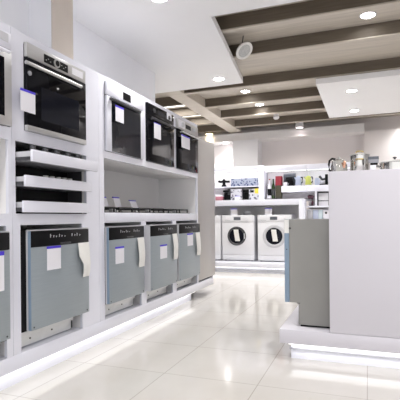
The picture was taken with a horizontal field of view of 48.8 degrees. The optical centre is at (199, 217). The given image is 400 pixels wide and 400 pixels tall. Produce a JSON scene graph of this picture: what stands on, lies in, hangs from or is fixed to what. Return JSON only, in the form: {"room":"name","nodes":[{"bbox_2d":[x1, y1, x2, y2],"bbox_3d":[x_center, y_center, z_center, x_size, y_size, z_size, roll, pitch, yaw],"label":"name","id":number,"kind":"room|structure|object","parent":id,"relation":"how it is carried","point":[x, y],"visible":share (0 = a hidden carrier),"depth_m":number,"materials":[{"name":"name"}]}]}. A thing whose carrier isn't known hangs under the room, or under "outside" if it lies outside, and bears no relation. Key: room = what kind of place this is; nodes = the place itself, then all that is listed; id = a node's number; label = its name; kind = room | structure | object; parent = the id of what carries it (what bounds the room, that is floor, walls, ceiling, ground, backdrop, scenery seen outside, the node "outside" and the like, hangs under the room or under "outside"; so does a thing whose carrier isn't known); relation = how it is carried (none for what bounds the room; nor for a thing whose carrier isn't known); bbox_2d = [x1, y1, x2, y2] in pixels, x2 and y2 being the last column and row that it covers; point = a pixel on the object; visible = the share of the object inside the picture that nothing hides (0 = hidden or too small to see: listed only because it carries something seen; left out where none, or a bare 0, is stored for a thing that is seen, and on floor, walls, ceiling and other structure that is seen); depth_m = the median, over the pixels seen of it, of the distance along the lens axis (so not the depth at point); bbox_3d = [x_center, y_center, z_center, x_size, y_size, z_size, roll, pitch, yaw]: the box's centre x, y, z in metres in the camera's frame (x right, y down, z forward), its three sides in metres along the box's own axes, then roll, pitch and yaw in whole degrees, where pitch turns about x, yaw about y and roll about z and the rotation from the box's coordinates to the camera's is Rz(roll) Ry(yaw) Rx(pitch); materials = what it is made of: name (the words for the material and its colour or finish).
{"room":"appliance store","nodes":[
{"label":"appliance store","id":0,"kind":"room"},
{"bbox_2d":[0,0,154,101],"bbox_3d":[-2.099,-0.401,1.875,0.250,2.810,8.016,-1,0,21],"label":"wall","id":1,"kind":"structure","parent":0,"point":[90,50],"depth_m":4.41,"materials":[{"name":"white paint"}]},
{"bbox_2d":[29,0,51,47],"bbox_3d":[-1.209,-1.452,3.587,0.214,0.724,0.264,-1,0,21],"label":"column","id":2,"kind":"structure","parent":1,"relation":"attached to","point":[39,10],"depth_m":3.46,"materials":[{"name":"white paint"}]},
{"bbox_2d":[51,0,72,58],"bbox_3d":[-1.106,-1.453,3.549,0.006,0.724,0.263,-1,0,21],"label":"column","id":3,"kind":"structure","parent":1,"relation":"attached to","point":[61,10],"depth_m":3.54,"materials":[{"name":"beige paint"}]},
{"bbox_2d":[73,0,302,93],"bbox_3d":[1.610,-1.877,0.900,9.600,0.075,8.840,-1,0,21],"label":"ceiling","id":4,"kind":"structure","parent":1,"relation":"attached to","point":[183,42],"depth_m":4.39,"materials":[{"name":"white paint"}]},
{"bbox_2d":[212,77,224,80],"bbox_3d":[0.249,-1.822,5.816,0.170,0.009,0.170,-1,0,21],"label":"ceiling light","id":5,"kind":"object","parent":4,"relation":"attached to","point":[214,78],"visible":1,"depth_m":5.80,"materials":[{"name":"white glass"}]},
{"bbox_2d":[0,271,399,399],"bbox_3d":[1.609,1.020,4.206,12.000,0.100,15.000,-1,0,21],"label":"floor","id":6,"kind":"structure","parent":0,"point":[223,343],"depth_m":2.95,"materials":[{"name":"white tile"}]},
{"bbox_2d":[0,277,212,390],"bbox_3d":[-0.869,0.893,3.741,0.500,0.200,4.570,-1,0,21],"label":"base platform","id":7,"kind":"object","parent":6,"relation":"on","point":[34,358],"visible":0.59,"depth_m":3.17,"materials":[{"name":"white laminate"}]},
{"bbox_2d":[0,231,9,341],"bbox_3d":[-1.401,0.439,2.272,0.518,0.718,0.596,-1,0,21],"label":"dishwasher","id":8,"kind":"object","parent":7,"relation":"on","point":[4,235],"visible":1,"depth_m":2.43,"materials":[{"name":"grey metal"}]},
{"bbox_2d":[0,251,3,290],"bbox_3d":[-1.093,0.294,2.359,0.004,0.216,0.116,-1,0,21],"label":"price tag","id":9,"kind":"object","parent":8,"relation":"attached to","point":[1,252],"visible":1,"depth_m":2.40,"materials":[{"name":"white paper"}]},
{"bbox_2d":[0,21,12,357],"bbox_3d":[-1.440,-0.144,2.293,0.520,1.885,0.684,-1,0,21],"label":"tall cabinet","id":10,"kind":"object","parent":7,"relation":"on","point":[6,347],"visible":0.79,"depth_m":2.51,"materials":[{"name":"white laminate"}]},
{"bbox_2d":[0,29,11,126],"bbox_3d":[-1.384,-0.773,2.280,0.525,0.526,0.632,-1,0,21],"label":"oven","id":11,"kind":"object","parent":10,"relation":"in","point":[5,37],"visible":1,"depth_m":2.45,"materials":[{"name":"grey metal"}]},
{"bbox_2d":[20,228,88,346],"bbox_3d":[-1.142,0.436,2.952,0.518,0.718,0.619,-1,0,21],"label":"dishwasher","id":12,"kind":"object","parent":7,"relation":"on","point":[50,299],"visible":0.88,"depth_m":2.78,"materials":[{"name":"grey metal"}]},
{"bbox_2d":[20,229,36,332],"bbox_3d":[-1.167,0.386,2.941,0.481,0.590,0.582,-1,0,21],"label":"tub","id":13,"kind":"object","parent":12,"relation":"in","point":[24,234],"depth_m":2.61,"materials":[{"name":"plastic"}]},
{"bbox_2d":[47,245,60,270],"bbox_3d":[-0.926,0.257,2.798,0.004,0.149,0.131,-1,0,21],"label":"price tag","id":14,"kind":"object","parent":12,"relation":"attached to","point":[53,252],"visible":1,"depth_m":2.79,"materials":[{"name":"white paper"}]},
{"bbox_2d":[78,242,90,276],"bbox_3d":[-0.806,0.297,3.081,0.022,0.240,0.129,-1,0,21],"label":"leaflet","id":15,"kind":"object","parent":12,"relation":"attached to","point":[84,250],"visible":1,"depth_m":3.08,"materials":[{"name":"beige paper"}]},
{"bbox_2d":[11,27,99,355],"bbox_3d":[-1.108,-0.147,3.003,0.636,1.885,0.874,-1,0,21],"label":"tall cabinet","id":16,"kind":"object","parent":7,"relation":"on","point":[38,201],"visible":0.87,"depth_m":2.89,"materials":[{"name":"white laminate"}]},
{"bbox_2d":[15,141,76,155],"bbox_3d":[-1.167,-0.477,3.024,0.485,0.055,0.838,-1,0,21],"label":"shelf","id":17,"kind":"object","parent":16,"relation":"attached to","point":[64,147],"depth_m":2.89,"materials":[{"name":"white laminate"}]},
{"bbox_2d":[23,42,85,144],"bbox_3d":[-1.138,-0.776,2.951,0.507,0.526,0.603,-1,0,21],"label":"oven","id":18,"kind":"object","parent":16,"relation":"in","point":[58,86],"visible":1,"depth_m":2.83,"materials":[{"name":"black glass"}]},
{"bbox_2d":[20,88,34,113],"bbox_3d":[-1.006,-0.677,2.579,0.004,0.129,0.119,-1,0,21],"label":"price tag","id":19,"kind":"object","parent":18,"relation":"attached to","point":[27,97],"visible":1,"depth_m":2.57,"materials":[{"name":"white paper"}]},
{"bbox_2d":[104,225,144,314],"bbox_3d":[-0.836,0.434,3.756,0.518,0.718,0.580,-1,0,21],"label":"dishwasher","id":20,"kind":"object","parent":7,"relation":"on","point":[123,281],"visible":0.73,"depth_m":3.61,"materials":[{"name":"grey metal"}]},
{"bbox_2d":[115,246,123,263],"bbox_3d":[-0.643,0.304,3.539,0.004,0.136,0.131,-1,0,21],"label":"price tag","id":21,"kind":"object","parent":20,"relation":"attached to","point":[119,251],"visible":1,"depth_m":3.53,"materials":[{"name":"white paper"}]},
{"bbox_2d":[137,237,144,266],"bbox_3d":[-0.510,0.306,3.857,0.021,0.255,0.125,-1,0,19],"label":"leaflet","id":22,"kind":"object","parent":20,"relation":"attached to","point":[141,244],"visible":1,"depth_m":3.85,"materials":[{"name":"beige paper"}]},
{"bbox_2d":[97,72,198,321],"bbox_3d":[-0.637,-0.154,4.405,0.520,1.890,2.078,-1,0,21],"label":"tall cabinet","id":23,"kind":"object","parent":7,"relation":"on","point":[151,185],"visible":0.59,"depth_m":4.58,"materials":[{"name":"white laminate"}]},
{"bbox_2d":[104,81,143,159],"bbox_3d":[-0.828,-0.785,3.770,0.505,0.538,0.593,-1,0,21],"label":"oven","id":24,"kind":"object","parent":23,"relation":"in","point":[126,139],"visible":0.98,"depth_m":3.65,"materials":[{"name":"grey glass"}]},
{"bbox_2d":[115,105,123,123],"bbox_3d":[-0.645,-0.824,3.538,0.004,0.126,0.126,-1,0,21],"label":"price tag","id":25,"kind":"object","parent":24,"relation":"attached to","point":[119,111],"visible":1,"depth_m":3.53,"materials":[{"name":"white paper"}]},
{"bbox_2d":[104,159,191,178],"bbox_3d":[-0.642,-0.487,4.406,0.485,0.045,2.042,-1,0,21],"label":"shelf","id":26,"kind":"object","parent":23,"relation":"attached to","point":[134,168],"depth_m":4.40,"materials":[{"name":"white laminate"}]},
{"bbox_2d":[104,212,196,221],"bbox_3d":[-0.621,-0.002,4.416,0.504,0.072,1.974,-1,0,21],"label":"countertop","id":27,"kind":"structure","parent":23,"relation":"on","point":[108,216],"depth_m":4.05,"materials":[{"name":"white laminate"}]},
{"bbox_2d":[104,207,135,212],"bbox_3d":[-0.873,-0.060,3.767,0.420,0.048,0.560,-1,0,21],"label":"gas hob","id":28,"kind":"object","parent":27,"relation":"in","point":[111,209],"visible":0.41,"depth_m":3.73,"materials":[{"name":"black metal"}]},
{"bbox_2d":[112,197,121,206],"bbox_3d":[-0.733,-0.131,3.857,0.050,0.091,0.107,-1,0,21],"label":"stand","id":29,"kind":"object","parent":28,"relation":"on","point":[116,200],"visible":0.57,"depth_m":3.85,"materials":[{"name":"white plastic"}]},
{"bbox_2d":[104,208,163,212],"bbox_3d":[-0.644,-0.062,4.369,0.420,0.048,0.560,-1,0,21],"label":"gas hob","id":30,"kind":"object","parent":27,"relation":"in","point":[147,210],"visible":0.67,"depth_m":4.27,"materials":[{"name":"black metal"}]},
{"bbox_2d":[129,200,137,207],"bbox_3d":[-0.629,-0.122,4.128,0.050,0.071,0.122,-1,0,21],"label":"stand","id":31,"kind":"object","parent":30,"relation":"on","point":[133,203],"visible":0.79,"depth_m":4.12,"materials":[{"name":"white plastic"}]},
{"bbox_2d":[137,209,187,212],"bbox_3d":[-0.415,-0.064,4.972,0.420,0.048,0.560,-1,0,21],"label":"gas hob","id":32,"kind":"object","parent":27,"relation":"in","point":[165,210],"visible":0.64,"depth_m":4.92,"materials":[{"name":"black metal"}]},
{"bbox_2d":[145,102,175,166],"bbox_3d":[-0.583,-0.787,4.396,0.518,0.538,0.587,-1,0,21],"label":"oven","id":33,"kind":"object","parent":23,"relation":"in","point":[161,152],"visible":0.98,"depth_m":4.27,"materials":[{"name":"black glass"}]},
{"bbox_2d":[154,122,160,139],"bbox_3d":[-0.399,-0.807,4.145,0.004,0.146,0.141,-1,0,21],"label":"price tag","id":34,"kind":"object","parent":33,"relation":"hanging from","point":[157,127],"visible":1,"depth_m":4.14,"materials":[{"name":"white paper"}]},
{"bbox_2d":[176,118,199,172],"bbox_3d":[-0.334,-0.789,5.043,0.524,0.538,0.598,-1,0,21],"label":"oven","id":35,"kind":"object","parent":23,"relation":"in","point":[186,160],"visible":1,"depth_m":4.92,"materials":[{"name":"grey glass"}]},
{"bbox_2d":[181,134,189,149],"bbox_3d":[-0.154,-0.810,4.774,0.004,0.138,0.231,-1,0,21],"label":"price tag","id":36,"kind":"object","parent":35,"relation":"attached to","point":[185,141],"visible":1,"depth_m":4.76,"materials":[{"name":"white paper"}]},
{"bbox_2d":[144,224,176,298],"bbox_3d":[-0.589,0.431,4.371,0.543,0.718,0.619,-1,0,21],"label":"dishwasher","id":37,"kind":"object","parent":7,"relation":"on","point":[159,273],"visible":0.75,"depth_m":4.16,"materials":[{"name":"grey metal"}]},
{"bbox_2d":[160,244,166,258],"bbox_3d":[-0.349,0.331,4.242,0.004,0.133,0.151,-1,0,21],"label":"price tag","id":38,"kind":"object","parent":37,"relation":"attached to","point":[163,248],"visible":1,"depth_m":4.24,"materials":[{"name":"white paper"}]},
{"bbox_2d":[172,233,177,258],"bbox_3d":[-0.247,0.297,4.479,0.020,0.260,0.125,-1,0,19],"label":"leaflet","id":39,"kind":"object","parent":37,"relation":"attached to","point":[175,237],"visible":1,"depth_m":4.47,"materials":[{"name":"beige paper"}]},
{"bbox_2d":[176,223,199,287],"bbox_3d":[-0.348,0.429,5.004,0.543,0.718,0.674,-1,0,21],"label":"dishwasher","id":40,"kind":"object","parent":7,"relation":"on","point":[188,261],"visible":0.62,"depth_m":4.81,"materials":[{"name":"grey metal"}]},
{"bbox_2d":[187,233,192,245],"bbox_3d":[-0.108,0.248,4.878,0.004,0.136,0.161,-1,0,21],"label":"price tag","id":41,"kind":"object","parent":40,"relation":"attached to","point":[190,235],"visible":1,"depth_m":4.87,"materials":[{"name":"white paper"}]},
{"bbox_2d":[196,232,200,254],"bbox_3d":[-0.017,0.307,5.082,0.021,0.260,0.145,-1,0,19],"label":"leaflet","id":42,"kind":"object","parent":40,"relation":"attached to","point":[198,239],"visible":1,"depth_m":5.07,"materials":[{"name":"beige paper"}]},
{"bbox_2d":[198,137,214,280],"bbox_3d":[-0.146,-0.091,5.666,0.500,1.755,0.620,-1,0,21],"label":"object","id":43,"kind":"object","parent":7,"relation":"on","point":[206,180],"visible":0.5,"depth_m":5.57,"materials":[{"name":"beige metal"}]},
{"bbox_2d":[215,259,284,273],"bbox_3d":[0.792,0.888,8.135,2.280,0.180,0.825,-1,0,21],"label":"platform","id":44,"kind":"object","parent":6,"relation":"on","point":[246,266],"visible":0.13,"depth_m":7.73,"materials":[{"name":"white laminate"}]},
{"bbox_2d":[215,215,222,259],"bbox_3d":[0.175,0.386,8.451,0.600,0.835,0.501,-1,0,21],"label":"washing machine","id":45,"kind":"object","parent":44,"relation":"on","point":[218,218],"visible":0.1,"depth_m":8.17,"materials":[{"name":"white metal"}]},
{"bbox_2d":[222,215,257,260],"bbox_3d":[0.764,0.381,8.226,0.600,0.835,0.501,-1,0,21],"label":"washing machine","id":46,"kind":"object","parent":44,"relation":"on","point":[239,232],"visible":0.99,"depth_m":8.02,"materials":[{"name":"white metal"}]},
{"bbox_2d":[215,198,308,218],"bbox_3d":[0.842,0.242,8.283,2.280,1.110,0.640,-1,0,21],"label":"countertop","id":47,"kind":"structure","parent":44,"relation":"on","point":[297,207],"depth_m":8.15,"materials":[{"name":"white laminate"}]},
{"bbox_2d":[223,189,230,199],"bbox_3d":[0.538,-0.428,8.556,0.138,0.235,0.180,-1,0,21],"label":"coffee machine","id":48,"kind":"object","parent":47,"relation":"on","point":[227,193],"visible":0.9,"depth_m":8.55,"materials":[{"name":"black plastic"}]},
{"bbox_2d":[231,189,243,199],"bbox_3d":[0.720,-0.423,8.498,0.222,0.223,0.162,-1,0,21],"label":"carton","id":49,"kind":"object","parent":47,"relation":"on","point":[234,192],"visible":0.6,"depth_m":8.43,"materials":[{"name":"white cardboard"}]},
{"bbox_2d":[243,190,248,199],"bbox_3d":[0.898,-0.416,8.430,0.100,0.205,0.200,-1,0,21],"label":"carton","id":50,"kind":"object","parent":47,"relation":"on","point":[246,192],"visible":0.55,"depth_m":8.39,"materials":[{"name":"black cardboard"}]},
{"bbox_2d":[249,188,258,199],"bbox_3d":[1.037,-0.428,8.371,0.182,0.227,0.152,-1,0,21],"label":"carton","id":51,"kind":"object","parent":47,"relation":"on","point":[253,193],"visible":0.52,"depth_m":8.30,"materials":[{"name":"white cardboard"}]},
{"bbox_2d":[214,164,308,200],"bbox_3d":[0.898,-0.637,8.452,2.278,0.643,0.338,-1,0,21],"label":"shelf unit","id":52,"kind":"object","parent":47,"relation":"on","point":[263,173],"visible":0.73,"depth_m":8.29,"materials":[{"name":"white paint"}]},
{"bbox_2d":[218,179,229,186],"bbox_3d":[0.465,-0.660,8.551,0.231,0.150,0.100,-1,0,21],"label":"grinder","id":53,"kind":"object","parent":52,"relation":"on","point":[223,181],"visible":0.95,"depth_m":8.52,"materials":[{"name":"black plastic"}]},
{"bbox_2d":[231,178,243,186],"bbox_3d":[0.743,-0.665,8.521,0.258,0.156,0.162,-1,0,21],"label":"carton","id":54,"kind":"object","parent":52,"relation":"on","point":[235,181],"visible":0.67,"depth_m":8.44,"materials":[{"name":"cardboard"}]},
{"bbox_2d":[244,178,257,185],"bbox_3d":[0.990,-0.668,8.426,0.258,0.156,0.162,-1,0,21],"label":"carton","id":55,"kind":"object","parent":52,"relation":"on","point":[247,181],"visible":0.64,"depth_m":8.35,"materials":[{"name":"cardboard"}]},
{"bbox_2d":[285,176,293,185],"bbox_3d":[1.660,-0.660,8.140,0.135,0.190,0.160,-1,0,21],"label":"coffee machine","id":56,"kind":"object","parent":52,"relation":"on","point":[290,180],"visible":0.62,"depth_m":8.11,"materials":[{"name":"black plastic"}]},
{"bbox_2d":[284,173,295,185],"bbox_3d":[1.678,-0.693,8.244,0.225,0.255,0.016,-1,0,21],"label":"board","id":57,"kind":"object","parent":52,"relation":"on","point":[285,174],"visible":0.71,"depth_m":8.24,"materials":[{"name":"stone"}]},
{"bbox_2d":[294,176,302,185],"bbox_3d":[1.798,-0.658,8.055,0.139,0.182,0.139,-1,0,-30],"label":"kettle","id":58,"kind":"object","parent":52,"relation":"on","point":[298,182],"visible":0.98,"depth_m":8.02,"materials":[{"name":"grey plastic"}]},
{"bbox_3d":[1.385,-0.332,8.224,0.305,0.028,0.200,-1,0,21],"label":"display tray","id":59,"kind":"object","parent":47,"relation":"on","visible":0},
{"bbox_2d":[268,179,270,197],"bbox_3d":[1.294,-0.522,8.194,0.068,0.372,0.068,-1,0,21],"label":"bottle","id":60,"kind":"object","parent":59,"relation":"on","point":[269,184],"visible":0.82,"depth_m":8.16,"materials":[{"name":"white glass"}]},
{"bbox_2d":[272,179,274,197],"bbox_3d":[1.363,-0.522,8.178,0.070,0.372,0.070,-1,0,21],"label":"bottle","id":61,"kind":"object","parent":59,"relation":"on","point":[273,184],"visible":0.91,"depth_m":8.15,"materials":[{"name":"green glass"}]},
{"bbox_2d":[275,176,281,198],"bbox_3d":[1.469,-0.547,8.191,0.108,0.420,0.124,-1,0,21],"label":"carton","id":62,"kind":"object","parent":59,"relation":"on","point":[278,179],"visible":0.93,"depth_m":8.13,"materials":[{"name":"brown cardboard"}]},
{"bbox_2d":[258,215,294,260],"bbox_3d":[1.389,0.375,7.989,0.600,0.835,0.501,-1,0,21],"label":"washing machine","id":63,"kind":"object","parent":44,"relation":"on","point":[270,227],"visible":0.83,"depth_m":7.80,"materials":[{"name":"white metal"}]},
{"bbox_2d":[265,208,271,214],"bbox_3d":[1.217,-0.101,7.855,0.126,0.121,0.004,-1,0,21],"label":"price tag","id":64,"kind":"object","parent":63,"relation":"on","point":[268,211],"visible":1,"depth_m":7.85,"materials":[{"name":"white paper"}]},
{"bbox_2d":[306,162,349,209],"bbox_3d":[2.354,-0.001,7.899,0.818,1.930,0.340,-1,0,21],"label":"shelf unit","id":65,"kind":"object","parent":6,"relation":"on","point":[315,170],"visible":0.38,"depth_m":7.88,"materials":[{"name":"grey paint"}]},
{"bbox_2d":[304,176,312,185],"bbox_3d":[1.964,-0.659,7.992,0.139,0.182,0.139,-1,0,-30],"label":"kettle","id":66,"kind":"object","parent":65,"relation":"on","point":[308,178],"visible":0.89,"depth_m":7.95,"materials":[{"name":"yellow plastic"}]},
{"bbox_2d":[307,209,312,218],"bbox_3d":[2.000,-0.051,7.986,0.102,0.176,0.152,-1,0,21],"label":"carton","id":67,"kind":"object","parent":65,"relation":"on","point":[309,211],"visible":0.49,"depth_m":7.91,"materials":[{"name":"white cardboard"}]},
{"bbox_2d":[313,209,318,218],"bbox_3d":[2.093,-0.052,7.950,0.092,0.176,0.152,-1,0,21],"label":"carton","id":68,"kind":"object","parent":65,"relation":"on","point":[315,211],"visible":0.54,"depth_m":7.88,"materials":[{"name":"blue cardboard"}]},
{"bbox_2d":[318,209,322,218],"bbox_3d":[2.173,-0.053,7.920,0.072,0.176,0.152,-1,0,21],"label":"carton","id":69,"kind":"object","parent":65,"relation":"on","point":[320,211],"visible":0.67,"depth_m":7.85,"materials":[{"name":"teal cardboard"}]},
{"bbox_2d":[318,192,328,205],"bbox_3d":[2.204,-0.325,7.869,0.200,0.240,0.018,-1,0,21],"label":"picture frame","id":70,"kind":"object","parent":65,"relation":"on","point":[323,197],"visible":0.87,"depth_m":7.86,"materials":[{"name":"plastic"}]},
{"bbox_2d":[319,174,327,184],"bbox_3d":[2.222,-0.671,7.947,0.166,0.200,0.120,-1,0,21],"label":"stand mixer","id":71,"kind":"object","parent":65,"relation":"on","point":[326,175],"visible":0.83,"depth_m":7.90,"materials":[{"name":"black plastic"}]},
{"bbox_2d":[323,209,328,218],"bbox_3d":[2.258,-0.051,7.869,0.115,0.170,0.124,-1,0,21],"label":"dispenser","id":72,"kind":"object","parent":65,"relation":"on","point":[325,212],"visible":0.81,"depth_m":7.82,"materials":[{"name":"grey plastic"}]},
{"bbox_2d":[279,305,399,368],"bbox_3d":[1.926,0.863,3.930,1.940,0.210,2.650,-1,0,21],"label":"platform","id":73,"kind":"object","parent":6,"relation":"on","point":[309,343],"visible":0.54,"depth_m":2.93,"materials":[{"name":"laminate"}]},
{"bbox_2d":[284,219,329,328],"bbox_3d":[0.979,0.389,3.318,0.580,0.755,0.603,-1,0,21],"label":"dishwasher","id":74,"kind":"object","parent":73,"relation":"on","point":[306,241],"visible":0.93,"depth_m":3.08,"materials":[{"name":"grey metal"}]},
{"bbox_2d":[329,169,399,337],"bbox_3d":[2.065,0.221,3.848,1.600,1.067,2.600,-1,0,21],"label":"partition","id":75,"kind":"object","parent":73,"relation":"on","point":[364,205],"depth_m":2.84,"materials":[{"name":"paint"}]},
{"bbox_2d":[328,157,347,171],"bbox_3d":[1.029,-0.376,3.294,0.143,0.143,0.132,-1,0,21],"label":"kettle","id":76,"kind":"object","parent":75,"relation":"on","point":[339,164],"visible":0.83,"depth_m":3.25,"materials":[{"name":"silver metal"}]},
{"bbox_2d":[349,150,369,170],"bbox_3d":[1.192,-0.402,3.290,0.145,0.193,0.194,-1,0,21],"label":"stockpot","id":77,"kind":"object","parent":75,"relation":"on","point":[359,161],"visible":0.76,"depth_m":3.23,"materials":[{"name":"silver metal"}]},
{"bbox_2d":[368,156,378,169],"bbox_3d":[1.230,-0.369,3.126,0.071,0.125,0.030,-1,0,21],"label":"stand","id":78,"kind":"object","parent":75,"relation":"on","point":[373,160],"visible":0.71,"depth_m":3.12,"materials":[{"name":"plastic"}]},
{"bbox_2d":[376,157,399,168],"bbox_3d":[1.396,-0.371,3.159,0.227,0.126,0.212,-1,0,-21],"label":"casserole","id":79,"kind":"object","parent":75,"relation":"on","point":[388,164],"visible":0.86,"depth_m":3.09,"materials":[{"name":"silver metal"}]},
{"bbox_2d":[155,0,399,128],"bbox_3d":[1.581,-2.129,4.206,12.000,0.100,15.000,-1,0,21],"label":"ceiling","id":80,"kind":"structure","parent":0,"point":[384,48],"depth_m":5.63,"materials":[{"name":"beige wood"}]},
{"bbox_2d":[155,97,182,106],"bbox_3d":[-1.728,-1.974,8.033,3.090,0.150,0.060,-1,0,21],"label":"trim","id":81,"kind":"structure","parent":80,"relation":"attached to","point":[165,101],"depth_m":7.56,"materials":[{"name":"beige wood"}]},
{"bbox_2d":[168,107,198,116],"bbox_3d":[-1.444,-1.977,8.781,3.090,0.150,0.060,-1,0,21],"label":"trim","id":82,"kind":"structure","parent":80,"relation":"attached to","point":[182,112],"depth_m":8.31,"materials":[{"name":"beige wood"}]},
{"bbox_2d":[186,117,213,124],"bbox_3d":[-1.142,-1.980,9.575,3.090,0.150,0.060,-1,0,21],"label":"trim","id":83,"kind":"structure","parent":80,"relation":"attached to","point":[199,120],"depth_m":9.11,"materials":[{"name":"beige wood"}]},
{"bbox_2d":[165,90,240,132],"bbox_3d":[-0.016,-1.987,7.810,0.270,0.155,4.600,-1,0,21],"label":"beam","id":84,"kind":"structure","parent":80,"relation":"attached to","point":[195,102],"depth_m":7.89,"materials":[{"name":"beige wood"}]},
{"bbox_2d":[197,124,225,132],"bbox_3d":[-0.857,-1.982,10.323,3.090,0.150,0.060,-1,0,21],"label":"trim","id":85,"kind":"structure","parent":80,"relation":"attached to","point":[205,128],"depth_m":9.88,"materials":[{"name":"beige wood"}]},
{"bbox_2d":[236,36,252,59],"bbox_3d":[0.506,-1.950,5.045,0.216,0.247,0.161,-1,0,-36],"label":"ceiling speaker","id":86,"kind":"object","parent":80,"relation":"hanging from","point":[244,50],"visible":1,"depth_m":5.04,"materials":[{"name":"white plastic"}]},
{"bbox_2d":[239,45,249,56],"bbox_3d":[0.505,-1.907,5.047,0.154,0.010,0.154,-1,-44,-39],"label":"grille","id":87,"kind":"object","parent":86,"relation":"attached to","point":[244,50],"depth_m":5.05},
{"bbox_2d":[205,87,320,108],"bbox_3d":[4.141,-2.034,6.207,8.640,0.138,0.060,-1,0,21],"label":"trim","id":88,"kind":"structure","parent":80,"relation":"attached to","point":[312,91],"depth_m":7.35,"materials":[{"name":"beige wood"}]},
{"bbox_2d":[221,100,324,118],"bbox_3d":[4.454,-2.036,7.029,8.640,0.138,0.060,-1,0,21],"label":"trim","id":89,"kind":"structure","parent":80,"relation":"attached to","point":[312,104],"depth_m":8.17,"materials":[{"name":"beige wood"}]},
{"bbox_2d":[184,57,399,94],"bbox_3d":[3.803,-2.030,5.319,8.640,0.138,0.060,-1,0,21],"label":"trim","id":90,"kind":"structure","parent":80,"relation":"attached to","point":[388,63],"depth_m":6.12,"materials":[{"name":"beige wood"}]},
{"bbox_2d":[295,122,303,128],"bbox_3d":[2.099,-1.984,9.305,0.170,0.197,0.170,-1,0,21],"label":"ceiling light","id":91,"kind":"object","parent":80,"relation":"attached to","point":[299,125],"visible":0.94,"depth_m":9.24,"materials":[{"name":"white metal"}]},
{"bbox_2d":[216,0,399,33],"bbox_3d":[3.102,-2.024,3.478,8.640,0.138,0.060,-1,0,21],"label":"trim","id":92,"kind":"structure","parent":80,"relation":"attached to","point":[311,7],"depth_m":4.30,"materials":[{"name":"beige wood"}]},
{"bbox_2d":[229,20,399,58],"bbox_3d":[3.376,-2.027,4.197,8.640,0.138,0.060,-1,0,21],"label":"trim","id":93,"kind":"structure","parent":80,"relation":"attached to","point":[389,27],"depth_m":4.92,"materials":[{"name":"beige wood"}]},
{"bbox_2d":[235,112,399,127],"bbox_3d":[4.788,-2.039,7.908,8.640,0.138,0.060,-1,0,21],"label":"trim","id":94,"kind":"structure","parent":80,"relation":"attached to","point":[322,115],"depth_m":9.02,"materials":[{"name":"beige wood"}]},
{"bbox_2d":[359,11,376,18],"bbox_3d":[1.728,-2.076,4.535,0.170,0.009,0.170,-1,0,21],"label":"recessed light","id":95,"kind":"object","parent":80,"relation":"in","point":[370,14],"visible":1,"depth_m":4.53,"materials":[{"name":"white ceramic"}]},
{"bbox_2d":[361,13,374,17],"bbox_3d":[1.728,-2.077,4.535,0.134,0.004,0.134,-1,0,21],"label":"diffuser","id":96,"kind":"object","parent":95,"relation":"attached to","point":[364,15],"depth_m":4.54,"materials":[{"name":"white plastic"}]},
{"bbox_2d":[198,116,399,208],"bbox_3d":[3.577,-0.572,9.417,12.000,3.050,0.150,-1,0,21],"label":"wall","id":97,"kind":"structure","parent":0,"point":[315,150],"depth_m":9.78,"materials":[{"name":"grey paint"}]},
{"bbox_2d":[233,139,261,166],"bbox_3d":[1.093,-0.375,10.057,0.578,2.700,0.420,-1,0,21],"label":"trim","id":98,"kind":"structure","parent":97,"relation":"attached to","point":[245,152],"depth_m":9.87,"materials":[{"name":"white paint"}]},
{"bbox_2d":[198,123,363,144],"bbox_3d":[1.482,-1.813,9.915,4.150,0.170,0.400,-1,0,21],"label":"trim","id":99,"kind":"structure","parent":97,"relation":"attached to","point":[350,129],"depth_m":9.58,"materials":[{"name":"grey paint"}]},
{"bbox_2d":[364,129,399,169],"bbox_3d":[6.265,-0.427,8.111,6.050,2.710,0.380,-1,0,21],"label":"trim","id":100,"kind":"structure","parent":97,"relation":"attached to","point":[385,144],"depth_m":8.88,"materials":[{"name":"grey paint"}]},
{"bbox_2d":[316,69,399,117],"bbox_3d":[3.902,-1.898,6.442,4.055,0.075,2.270,-1,0,21],"label":"ceiling panel","id":101,"kind":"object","parent":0,"point":[378,92],"depth_m":6.59,"materials":[{"name":"white paint"}]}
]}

